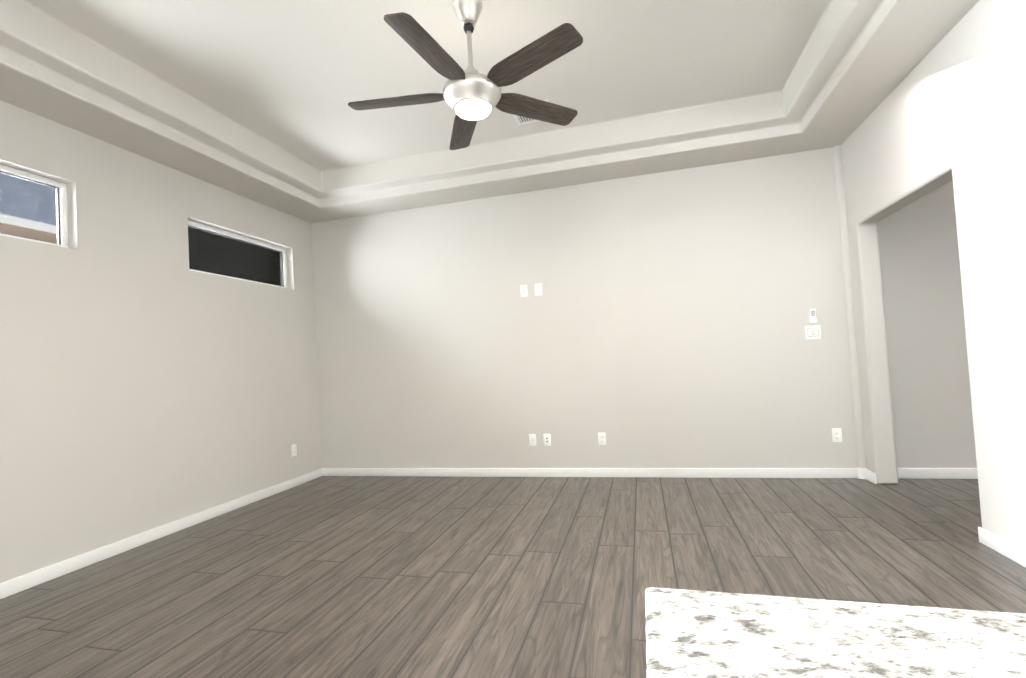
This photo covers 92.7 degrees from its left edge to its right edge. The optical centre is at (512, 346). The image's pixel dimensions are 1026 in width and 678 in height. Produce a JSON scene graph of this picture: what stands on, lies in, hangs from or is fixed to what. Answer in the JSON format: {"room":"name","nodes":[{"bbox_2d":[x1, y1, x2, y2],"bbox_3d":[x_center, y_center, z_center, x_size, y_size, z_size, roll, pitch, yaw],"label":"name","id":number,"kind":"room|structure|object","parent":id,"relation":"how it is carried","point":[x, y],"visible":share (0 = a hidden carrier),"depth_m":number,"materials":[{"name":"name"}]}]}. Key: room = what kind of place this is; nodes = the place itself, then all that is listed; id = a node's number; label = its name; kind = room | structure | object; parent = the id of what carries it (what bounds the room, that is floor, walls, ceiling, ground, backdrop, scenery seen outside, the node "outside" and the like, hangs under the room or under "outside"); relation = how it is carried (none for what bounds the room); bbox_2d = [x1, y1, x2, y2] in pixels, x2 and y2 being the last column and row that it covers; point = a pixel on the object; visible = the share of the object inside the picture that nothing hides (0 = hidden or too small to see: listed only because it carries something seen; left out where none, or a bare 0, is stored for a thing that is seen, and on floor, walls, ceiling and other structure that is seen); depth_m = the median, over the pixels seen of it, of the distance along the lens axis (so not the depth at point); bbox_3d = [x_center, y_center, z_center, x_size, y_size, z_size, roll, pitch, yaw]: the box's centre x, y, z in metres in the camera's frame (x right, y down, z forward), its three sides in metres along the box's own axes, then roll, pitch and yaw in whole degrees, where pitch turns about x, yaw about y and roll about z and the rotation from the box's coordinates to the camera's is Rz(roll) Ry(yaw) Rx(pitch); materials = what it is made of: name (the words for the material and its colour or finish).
{"room":"living room","nodes":[
{"label":"living room","id":0,"kind":"room"},
{"bbox_2d":[0,100,321,582],"bbox_3d":[-3.223,-0.260,1.457,0.150,3.190,8.300,-4,-2,15],"label":"wall","id":1,"kind":"structure","parent":0,"point":[149,379],"depth_m":3.39,"materials":[{"name":"beige paint"}]},
{"bbox_2d":[0,164,67,247],"bbox_3d":[-3.007,-0.832,2.526,0.050,0.430,1.220,-4,-2,15],"label":"window","id":2,"kind":"structure","parent":1,"relation":"in","point":[61,211],"depth_m":3.02,"materials":[{"name":"white plastic"}]},
{"bbox_2d":[0,468,323,598],"bbox_3d":[-2.633,1.309,3.001,0.017,0.083,4.630,-4,-2,15],"label":"baseboard","id":3,"kind":"structure","parent":1,"relation":"attached to","point":[26,581],"depth_m":3.30,"materials":[{"name":"white wood"}]},
{"bbox_2d":[188,220,287,288],"bbox_3d":[-2.502,-0.803,4.461,0.050,0.430,1.200,-4,-2,15],"label":"window","id":4,"kind":"structure","parent":1,"relation":"in","point":[215,251],"depth_m":4.42,"materials":[{"name":"black glass"}]},
{"bbox_2d":[291,444,296,456],"bbox_3d":[-2.172,1.024,4.859,0.010,0.115,0.070,-4,-2,15],"label":"electrical outlet","id":5,"kind":"object","parent":1,"relation":"attached to","point":[294,449],"visible":1,"depth_m":4.86,"materials":[{"name":"white plastic"}]},
{"bbox_2d":[0,0,978,222],"bbox_3d":[1.455,-1.829,1.138,9.262,0.291,10.000,-4,-2,15],"label":"ceiling","id":6,"kind":"structure","parent":0,"point":[250,99],"depth_m":3.23,"materials":[{"name":"paint"}]},
{"bbox_2d":[348,0,582,149],"bbox_3d":[-0.259,-1.533,2.601,1.292,0.600,1.292,-4,-2,15],"label":"fan","id":7,"kind":"object","parent":6,"relation":"hanging from","point":[470,95],"visible":1,"depth_m":2.51,"materials":[{"name":"brown wood"}]},
{"bbox_2d":[513,99,548,124],"bbox_3d":[0.150,-1.816,3.794,0.300,0.011,0.300,-4,-2,15],"label":"ceiling vent","id":8,"kind":"object","parent":6,"relation":"in","point":[520,120],"visible":0.33,"depth_m":3.90,"materials":[{"name":"white metal"}]},
{"bbox_2d":[0,476,1025,677],"bbox_3d":[1.554,1.105,1.069,9.402,0.100,10.000,-4,-2,15],"label":"floor","id":9,"kind":"structure","parent":0,"point":[418,577],"depth_m":2.56,"materials":[{"name":"brown wood"}]},
{"bbox_2d":[645,587,1025,677],"bbox_3d":[1.630,0.553,-0.349,3.274,0.910,0.720,-4,-2,15],"label":"countertop","id":10,"kind":"structure","parent":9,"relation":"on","point":[698,634],"depth_m":0.33,"materials":[{"name":"stone"}]},
{"bbox_2d":[311,147,976,467],"bbox_3d":[1.091,-0.414,4.545,6.654,3.190,0.150,-4,-2,15],"label":"wall","id":11,"kind":"structure","parent":0,"point":[662,321],"depth_m":4.46,"materials":[{"name":"beige paint"}]},
{"bbox_2d":[520,285,527,296],"bbox_3d":[0.104,-0.542,4.720,0.070,0.115,0.014,-4,-2,15],"label":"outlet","id":12,"kind":"object","parent":11,"relation":"attached to","point":[523,291],"visible":1,"depth_m":4.72,"materials":[{"name":"white plastic"}]},
{"bbox_2d":[529,434,535,445],"bbox_3d":[0.186,0.889,4.678,0.070,0.115,0.014,-4,-2,15],"label":"outlet","id":13,"kind":"object","parent":11,"relation":"attached to","point":[532,439],"visible":1,"depth_m":4.68,"materials":[{"name":"white plastic"}]},
{"bbox_2d":[535,283,541,295],"bbox_3d":[0.243,-0.551,4.686,0.070,0.115,0.010,-4,-2,15],"label":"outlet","id":14,"kind":"object","parent":11,"relation":"attached to","point":[538,289],"visible":1,"depth_m":4.68,"materials":[{"name":"white plastic"}]},
{"bbox_2d":[543,434,550,445],"bbox_3d":[0.325,0.880,4.645,0.070,0.115,0.007,-4,-2,15],"label":"outlet","id":15,"kind":"object","parent":11,"relation":"attached to","point":[547,439],"visible":1,"depth_m":4.64,"materials":[{"name":"white plastic"}]},
{"bbox_2d":[324,468,871,479],"bbox_3d":[0.405,1.184,4.614,5.092,0.083,0.017,-4,-2,15],"label":"baseboard","id":16,"kind":"structure","parent":11,"relation":"attached to","point":[441,472],"depth_m":4.48,"materials":[{"name":"white wood"}]},
{"bbox_2d":[598,433,605,444],"bbox_3d":[0.822,0.847,4.514,0.070,0.115,0.010,-4,-2,15],"label":"electrical outlet","id":17,"kind":"object","parent":11,"relation":"attached to","point":[601,438],"visible":1,"depth_m":4.51,"materials":[{"name":"white plastic"}]},
{"bbox_2d":[805,325,820,339],"bbox_3d":[2.507,-0.123,4.087,0.116,0.115,0.013,-4,-2,15],"label":"rocker light switch","id":18,"kind":"object","parent":11,"relation":"attached to","point":[813,332],"visible":1,"depth_m":4.09,"materials":[{"name":"white plastic"}]},
{"bbox_2d":[809,309,816,322],"bbox_3d":[2.503,-0.260,4.084,0.052,0.118,0.026,-4,-2,15],"label":"remote holder","id":19,"kind":"object","parent":11,"relation":"attached to","point":[812,317],"visible":1,"depth_m":4.07,"materials":[{"name":"white plastic"}]},
{"bbox_2d":[832,428,841,441],"bbox_3d":[2.672,0.727,4.034,0.070,0.115,0.010,-4,-2,15],"label":"electrical outlet","id":20,"kind":"object","parent":11,"relation":"attached to","point":[836,434],"visible":1,"depth_m":4.03,"materials":[{"name":"white plastic"}]},
{"bbox_2d":[897,468,977,478],"bbox_3d":[3.691,0.972,3.762,1.410,0.083,0.013,-4,-2,15],"label":"baseboard","id":21,"kind":"structure","parent":11,"relation":"attached to","point":[903,473],"depth_m":3.85,"materials":[{"name":"white wood"}]},
{"bbox_2d":[833,145,866,478],"bbox_3d":[2.781,-0.300,4.029,0.100,2.740,0.100,-4,-2,15],"label":"wall","id":22,"kind":"structure","parent":0,"point":[853,354],"depth_m":4.00,"materials":[{"name":"beige paint"}]},
{"bbox_2d":[841,0,1025,549],"bbox_3d":[2.498,-0.336,2.601,0.150,2.760,2.901,-4,-2,15],"label":"wall","id":23,"kind":"structure","parent":0,"point":[951,106],"depth_m":2.54,"materials":[{"name":"beige paint"}]},
{"bbox_2d":[978,527,1025,566],"bbox_3d":[2.316,0.995,1.898,0.013,0.083,1.513,-4,-2,15],"label":"baseboard","id":24,"kind":"structure","parent":23,"relation":"attached to","point":[1004,547],"depth_m":2.45,"materials":[{"name":"white wood"}]},
{"bbox_3d":[-4.303,1.534,3.625,3.250,0.100,20.000,-4,-2,15],"label":"ground","id":25,"kind":"structure","parent":0,"visible":0},
{"bbox_2d":[0,181,56,242],"bbox_3d":[-5.882,-0.236,4.063,0.200,3.600,20.000,-4,-2,15],"label":"neighbor house","id":26,"kind":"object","parent":25,"relation":"on","point":[4,229],"depth_m":5.53,"materials":[{"name":"paint"}]},
{"bbox_2d":[0,173,55,195],"bbox_3d":[-3.584,-1.209,1.695,0.550,0.100,8.950,-4,-2,15],"label":"roof eave","id":27,"kind":"object","parent":26,"relation":"attached to","point":[24,184],"depth_m":3.37}
]}

